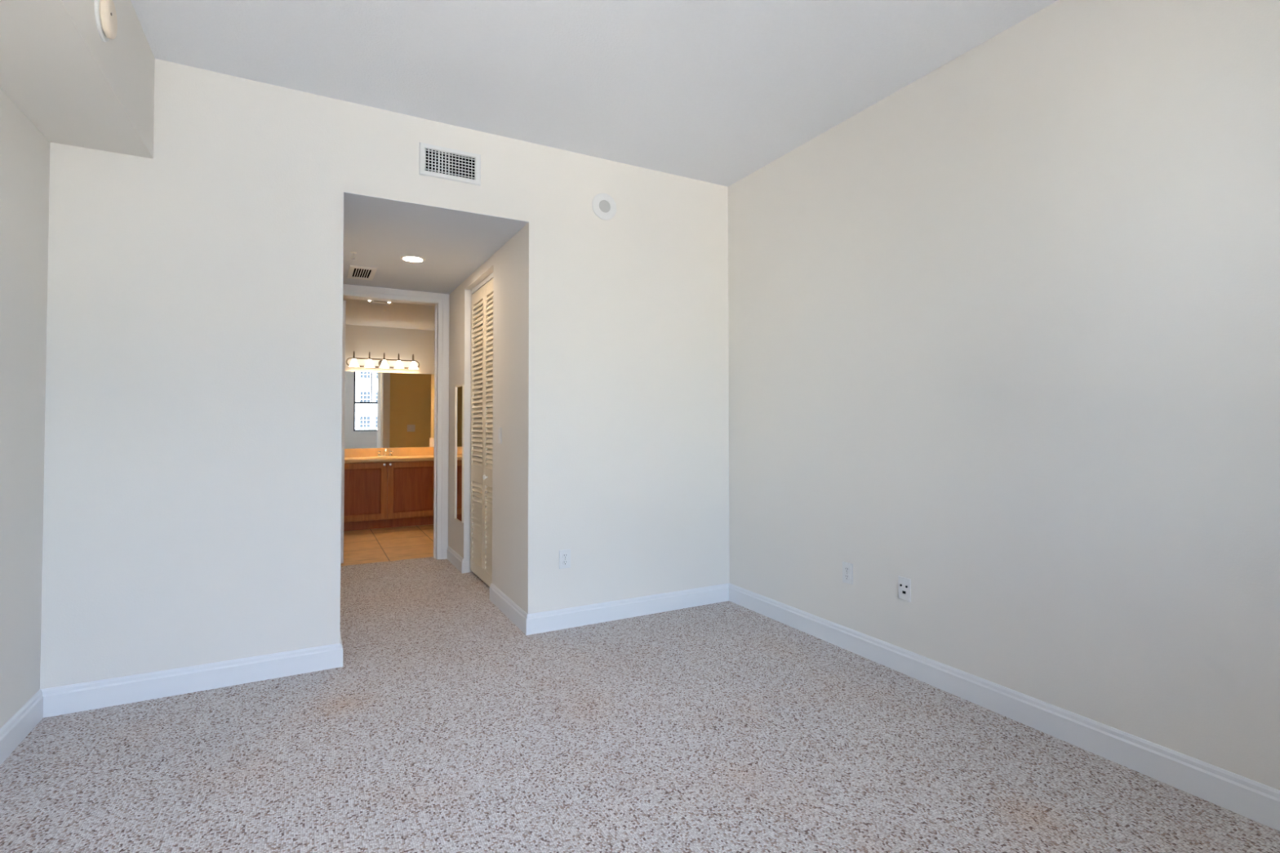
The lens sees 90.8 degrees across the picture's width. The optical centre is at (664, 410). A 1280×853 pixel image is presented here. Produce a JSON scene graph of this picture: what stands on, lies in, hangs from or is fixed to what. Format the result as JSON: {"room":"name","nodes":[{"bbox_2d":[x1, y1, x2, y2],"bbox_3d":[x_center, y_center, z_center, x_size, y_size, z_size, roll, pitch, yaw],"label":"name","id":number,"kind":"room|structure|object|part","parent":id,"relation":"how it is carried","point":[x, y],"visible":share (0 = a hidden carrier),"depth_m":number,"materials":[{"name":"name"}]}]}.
{"room":"empty bedroom","nodes":[
{"label":"empty bedroom","id":0,"kind":"room"},
{"bbox_2d":[0,87,49,728],"bbox_3d":[-1.555,-0.195,0.731,0.120,2.800,4.198,1,-1,-30],"label":"wall","id":1,"kind":"structure","parent":0,"point":[24,150],"depth_m":2.37,"materials":[{"name":"beige paint"}]},
{"bbox_2d":[0,689,43,764],"bbox_3d":[-1.494,1.149,0.736,0.014,0.113,4.198,1,-1,-30],"label":"baseboard","id":2,"kind":"structure","parent":1,"relation":"attached to","point":[20,726],"depth_m":2.36,"materials":[{"name":"white paint"}]},
{"bbox_2d":[0,0,155,159],"bbox_3d":[-1.359,-1.370,0.868,0.336,0.446,4.198,1,-1,-30],"label":"soffit","id":3,"kind":"structure","parent":0,"point":[77,88],"depth_m":2.22,"materials":[{"name":"beige paint"}]},
{"bbox_2d":[94,0,117,42],"bbox_3d":[-1.829,-1.292,2.072,0.034,0.154,0.154,1,-1,-30],"label":"smoke detector","id":4,"kind":"object","parent":3,"relation":"attached to","point":[105,14],"visible":1,"depth_m":2.04,"materials":[{"name":"white plastic"}]},
{"bbox_3d":[-1.841,-1.292,2.066,0.009,0.154,0.154,1,-1,-30],"label":"mounting plate","id":5,"kind":"part","parent":4,"relation":"part of","materials":[{"name":"white plastic"}]},
{"bbox_2d":[40,58,728,688],"bbox_3d":[-1.082,-0.139,3.480,3.655,2.800,0.120,1,-1,-30],"label":"wall","id":6,"kind":"structure","parent":0,"point":[192,491],"depth_m":3.00,"materials":[{"name":"beige paint"}]},
{"bbox_2d":[40,643,342,717],"bbox_3d":[-2.055,1.193,2.823,1.097,0.113,0.014,1,-1,-30],"label":"baseboard","id":7,"kind":"structure","parent":6,"relation":"attached to","point":[83,696],"depth_m":2.78,"materials":[{"name":"white paint"}]},
{"bbox_2d":[418,142,480,186],"bbox_3d":[-1.151,-1.325,3.391,0.320,0.172,0.013,1,-1,-30],"label":"air vent","id":8,"kind":"object","parent":6,"relation":"in","point":[434,161],"visible":1,"depth_m":3.39,"materials":[{"name":"white metal"}]},
{"bbox_2d":[559,549,570,568],"bbox_3d":[-0.580,0.864,3.669,0.070,0.108,0.009,1,-1,-30],"label":"wall outlet","id":9,"kind":"object","parent":6,"relation":"attached to","point":[565,554],"visible":1,"depth_m":3.67,"materials":[{"name":"white plastic"}]},
{"bbox_2d":[562,552,568,558],"bbox_3d":[-0.580,0.844,3.668,0.033,0.033,0.004,1,-1,-30],"label":"socket","id":10,"kind":"object","parent":9,"relation":"attached to","point":[565,555],"depth_m":3.67,"materials":[{"name":"white plastic"}]},
{"bbox_2d":[562,559,568,564],"bbox_3d":[-0.580,0.883,3.667,0.033,0.033,0.004,1,-1,-30],"label":"socket","id":11,"kind":"object","parent":9,"relation":"attached to","point":[565,562],"depth_m":3.67,"materials":[{"name":"white plastic"}]},
{"bbox_2d":[591,193,616,220],"bbox_3d":[-0.366,-1.242,3.836,0.162,0.162,0.009,1,-1,-30],"label":"wall speaker","id":12,"kind":"object","parent":6,"relation":"attached to","point":[604,206],"visible":1,"depth_m":3.83,"materials":[{"name":"white plastic"}]},
{"bbox_2d":[599,200,610,212],"bbox_3d":[-0.366,-1.242,3.837,0.076,0.076,0.008,1,-1,-30],"label":"grille","id":13,"kind":"object","parent":12,"relation":"attached to","point":[604,205],"depth_m":3.84,"materials":[{"name":"grey plastic"}]},
{"bbox_2d":[526,582,728,635],"bbox_3d":[-0.171,1.211,3.891,1.401,0.113,0.014,1,-1,-30],"label":"baseboard","id":14,"kind":"structure","parent":6,"relation":"attached to","point":[571,617],"depth_m":3.84,"materials":[{"name":"white paint"}]},
{"bbox_2d":[345,324,434,448],"bbox_3d":[-3.573,0.168,7.617,2.500,2.365,0.120,1,-1,-30],"label":"wall","id":15,"kind":"structure","parent":0,"point":[362,340],"depth_m":7.70,"materials":[{"name":"beige paint"}]},
{"bbox_2d":[346,351,419,368],"bbox_3d":[-3.369,-0.604,7.571,0.817,0.185,0.191,1,-1,-30],"label":"vanity light","id":16,"kind":"object","parent":15,"relation":"attached to","point":[383,363],"visible":1,"depth_m":7.55,"materials":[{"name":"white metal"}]},
{"bbox_3d":[-3.633,-0.560,7.375,0.112,0.090,0.112,1,-1,-30],"label":"lamp shade","id":17,"kind":"part","parent":16,"relation":"part of","materials":[{"name":"beige glass"}]},
{"bbox_3d":[-3.489,-0.558,7.456,0.112,0.090,0.112,1,-1,-30],"label":"lamp shade","id":18,"kind":"part","parent":16,"relation":"part of","materials":[{"name":"beige glass"}]},
{"bbox_3d":[-3.389,-0.568,7.605,0.817,0.109,0.017,1,-1,-30],"label":"rail","id":19,"kind":"part","parent":16,"relation":"part of","materials":[{"name":"brown metal"}]},
{"bbox_3d":[-3.349,-0.557,7.536,0.112,0.090,0.112,1,-1,-30],"label":"lamp shade","id":20,"kind":"part","parent":16,"relation":"part of","materials":[{"name":"beige glass"}]},
{"bbox_3d":[-3.208,-0.555,7.615,0.112,0.090,0.112,1,-1,-30],"label":"lamp shade","id":21,"kind":"part","parent":16,"relation":"part of","materials":[{"name":"beige glass"}]},
{"bbox_3d":[-3.065,-0.554,7.696,0.112,0.090,0.112,1,-1,-30],"label":"lamp shade","id":22,"kind":"part","parent":16,"relation":"part of","materials":[{"name":"beige glass"}]},
{"bbox_2d":[344,371,434,448],"bbox_3d":[-3.451,-0.005,7.611,1.282,0.914,0.006,1,-1,-29],"label":"vanity mirror","id":23,"kind":"object","parent":15,"relation":"attached to","point":[383,410],"visible":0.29,"depth_m":7.66,"materials":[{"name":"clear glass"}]},
{"bbox_2d":[344,447,434,457],"bbox_3d":[-3.443,0.504,7.603,1.298,0.100,0.020,1,-1,-30],"label":"backsplash","id":24,"kind":"structure","parent":15,"relation":"attached to","point":[360,452],"depth_m":7.67,"materials":[{"name":"beige stone"}]},
{"bbox_2d":[342,191,528,330],"bbox_3d":[-2.403,-1.122,5.577,2.500,0.174,5.032,1,-1,-30],"label":"ceiling","id":25,"kind":"structure","parent":0,"point":[453,244],"depth_m":4.15,"materials":[{"name":"paint"}]},
{"bbox_2d":[351,251,356,259],"bbox_3d":[-2.092,-1.041,4.240,0.036,0.045,0.036,1,-1,-30],"label":"sprinkler","id":26,"kind":"object","parent":25,"relation":"attached to","point":[353,252],"visible":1,"depth_m":4.24,"materials":[{"name":"white plastic"}]},
{"bbox_2d":[346,265,377,280],"bbox_3d":[-2.312,-1.047,4.811,0.180,0.008,0.430,1,-1,-30],"label":"ceiling vent","id":27,"kind":"object","parent":25,"relation":"in","point":[361,273],"visible":1,"depth_m":4.79,"materials":[{"name":"white metal"}]},
{"bbox_2d":[368,300,391,303],"bbox_3d":[-2.699,-1.036,5.966,0.198,0.028,0.060,1,-1,-30],"label":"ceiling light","id":28,"kind":"object","parent":25,"relation":"attached to","point":[373,301],"visible":0.47,"depth_m":5.96,"materials":[{"name":"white metal"}]},
{"bbox_2d":[400,255,425,262],"bbox_3d":[-1.762,-1.057,4.410,0.166,0.006,0.166,1,-1,-30],"label":"recessed light","id":29,"kind":"object","parent":25,"relation":"in","point":[407,258],"visible":1,"depth_m":4.40,"materials":[{"name":"white plastic"}]},
{"bbox_2d":[448,294,449,466],"bbox_3d":[-2.062,0.136,5.592,1.871,2.341,0.134,1,-1,-30],"label":"wall","id":30,"kind":"structure","parent":0,"point":[449,295],"depth_m":5.60,"materials":[{"name":"beige paint"}]},
{"bbox_2d":[340,300,346,563],"bbox_3d":[-2.899,0.183,5.638,0.034,2.220,0.726,1,-1,-30],"label":"door","id":31,"kind":"structure","parent":30,"relation":"in","point":[344,301],"depth_m":5.33,"materials":[{"name":"white paint"}]},
{"bbox_2d":[340,284,448,559],"bbox_3d":[-2.352,0.133,5.421,0.918,2.340,0.158,1,-1,-30],"label":"door frame","id":32,"kind":"structure","parent":30,"relation":"attached to","point":[442,300],"depth_m":5.56,"materials":[{"name":"white paint"}]},
{"bbox_2d":[448,228,522,608],"bbox_3d":[-1.323,0.115,4.671,0.120,2.341,2.198,1,-1,-30],"label":"wall","id":33,"kind":"structure","parent":0,"point":[505,264],"depth_m":4.05,"materials":[{"name":"beige paint"}]},
{"bbox_2d":[446,546,462,573],"bbox_3d":[-1.758,1.243,5.283,0.014,0.113,0.618,1,-1,-30],"label":"baseboard","id":34,"kind":"structure","parent":33,"relation":"attached to","point":[452,556],"depth_m":5.27,"materials":[{"name":"white paint"}]},
{"bbox_2d":[454,384,464,523],"bbox_3d":[-1.683,0.349,5.163,0.018,1.105,0.269,1,-1,-30],"label":"wall mirror","id":35,"kind":"object","parent":33,"relation":"attached to","point":[459,390],"visible":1,"depth_m":5.14,"materials":[{"name":"clear glass"}]},
{"bbox_3d":[-1.680,0.349,5.161,0.010,1.085,0.256,1,-1,-30],"label":"mirror panel","id":36,"kind":"part","parent":35,"relation":"part of","materials":[{"name":"clear glass"}]},
{"bbox_2d":[462,558,469,573],"bbox_3d":[-1.589,1.237,5.032,0.059,0.113,0.014,1,-1,-30],"label":"baseboard","id":37,"kind":"structure","parent":33,"relation":"attached to","point":[465,565],"depth_m":5.03,"materials":[{"name":"white paint"}]},
{"bbox_2d":[463,272,493,561],"bbox_3d":[-1.353,0.152,4.683,0.080,2.268,0.895,1,-1,-30],"label":"trim","id":38,"kind":"structure","parent":33,"relation":"attached to","point":[468,293],"depth_m":5.05,"materials":[{"name":"white paint"}]},
{"bbox_2d":[470,278,493,586],"bbox_3d":[-1.343,0.162,4.681,0.064,2.204,0.875,1,-1,-30],"label":"door","id":39,"kind":"structure","parent":33,"relation":"in","point":[482,346],"depth_m":4.75,"materials":[{"name":"beige paint"}]},
{"bbox_2d":[497,427,502,444],"bbox_3d":[-1.074,0.164,4.102,0.008,0.108,0.070,1,-1,-30],"label":"light switch","id":40,"kind":"object","parent":33,"relation":"attached to","point":[500,429],"visible":1,"depth_m":4.09,"materials":[{"name":"white plastic"}]},
{"bbox_2d":[488,582,528,635],"bbox_3d":[-0.974,1.213,3.901,0.014,0.113,0.825,1,-1,-30],"label":"baseboard","id":41,"kind":"structure","parent":33,"relation":"attached to","point":[509,608],"depth_m":3.85,"materials":[{"name":"white paint"}]},
{"bbox_2d":[130,0,1057,186],"bbox_3d":[0.000,-1.655,1.598,3.815,0.150,4.518,1,-1,-30],"label":"ceiling","id":42,"kind":"structure","parent":0,"point":[713,91],"depth_m":2.78,"materials":[{"name":"paint"}]},
{"bbox_2d":[0,524,1279,852],"bbox_3d":[-1.207,1.340,3.673,3.815,0.150,9.430,1,-1,-30],"label":"floor","id":43,"kind":"structure","parent":0,"point":[443,726],"depth_m":2.24,"materials":[{"name":"carpet"}]},
{"bbox_2d":[343,460,433,530],"bbox_3d":[-3.290,0.967,7.367,1.299,0.757,0.563,1,-1,-30],"label":"vanity cabinet","id":44,"kind":"object","parent":43,"relation":"on","point":[378,495],"visible":0.77,"depth_m":7.17,"materials":[{"name":"brown wood"}]},
{"bbox_3d":[-3.397,0.908,7.031,0.426,0.512,0.010,1,-1,-30],"label":"inset panel","id":45,"kind":"part","parent":44,"relation":"part of","materials":[{"name":"brown wood"}]},
{"bbox_3d":[-3.398,0.908,7.032,0.550,0.636,0.022,1,-1,-30],"label":"door","id":46,"kind":"part","parent":44,"relation":"part of","materials":[{"name":"brown wood"}]},
{"bbox_2d":[344,447,434,462],"bbox_3d":[-3.301,0.467,7.376,1.319,0.243,0.554,1,-1,-30],"label":"countertop","id":47,"kind":"structure","parent":44,"relation":"on","point":[403,454],"depth_m":7.51,"materials":[{"name":"beige stone"}]},
{"bbox_2d":[376,448,393,456],"bbox_3d":[-3.326,0.499,7.512,0.188,0.104,0.154,1,-1,-30],"label":"bathroom faucet","id":48,"kind":"object","parent":47,"relation":"on","point":[385,449],"visible":1,"depth_m":7.53,"materials":[{"name":"silver metal"}]},
{"bbox_3d":[-3.325,0.495,7.508,0.034,0.096,0.146,1,-1,-30],"label":"spout","id":49,"kind":"part","parent":48,"relation":"part of","materials":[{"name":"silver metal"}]},
{"bbox_3d":[-2.913,0.913,7.307,0.550,0.636,0.022,1,-1,-30],"label":"door","id":50,"kind":"part","parent":44,"relation":"part of","materials":[{"name":"brown wood"}]},
{"bbox_3d":[-2.912,0.913,7.305,0.426,0.512,0.010,1,-1,-30],"label":"inset panel","id":51,"kind":"part","parent":44,"relation":"part of","materials":[{"name":"brown wood"}]},
{"bbox_2d":[728,0,1279,790],"bbox_3d":[1.520,-0.165,2.474,0.120,2.800,4.198,1,-1,-30],"label":"wall","id":52,"kind":"structure","parent":0,"point":[1003,332],"depth_m":2.42,"materials":[{"name":"beige paint"}]},
{"bbox_2d":[842,561,853,584],"bbox_3d":[0.960,0.854,3.314,0.009,0.108,0.070,1,-1,-30],"label":"wall outlet","id":53,"kind":"object","parent":52,"relation":"attached to","point":[847,568],"visible":1,"depth_m":3.31,"materials":[{"name":"white plastic"}]},
{"bbox_2d":[844,566,849,572],"bbox_3d":[0.958,0.834,3.314,0.004,0.033,0.033,1,-1,-30],"label":"socket","id":54,"kind":"object","parent":53,"relation":"attached to","point":[846,568],"depth_m":3.31,"materials":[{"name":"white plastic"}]},
{"bbox_2d":[844,573,849,579],"bbox_3d":[0.958,0.873,3.313,0.004,0.033,0.033,1,-1,-30],"label":"socket","id":55,"kind":"object","parent":53,"relation":"attached to","point":[846,575],"depth_m":3.31,"materials":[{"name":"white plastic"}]},
{"bbox_2d":[897,576,911,601],"bbox_3d":[1.139,0.848,2.998,0.009,0.108,0.070,1,-1,-30],"label":"outlet","id":56,"kind":"object","parent":52,"relation":"attached to","point":[904,584],"visible":1,"depth_m":2.99,"materials":[{"name":"white plastic"}]},
{"bbox_2d":[728,582,1279,831],"bbox_3d":[1.464,1.178,2.413,0.014,0.113,4.198,1,-1,-30],"label":"baseboard","id":57,"kind":"structure","parent":52,"relation":"attached to","point":[1255,801],"depth_m":2.38,"materials":[{"name":"white paint"}]},
{"bbox_3d":[-2.249,0.106,4.146,0.120,2.341,2.198,1,-1,-30],"label":"wall","id":58,"kind":"structure","parent":0,"visible":0},
{"bbox_2d":[339,629,342,648],"bbox_3d":[-2.155,1.219,4.097,0.014,0.113,2.331,1,-1,-30],"label":"baseboard","id":59,"kind":"structure","parent":58,"relation":"attached to","point":[340,640],"depth_m":3.17,"materials":[{"name":"white paint"}]}
]}

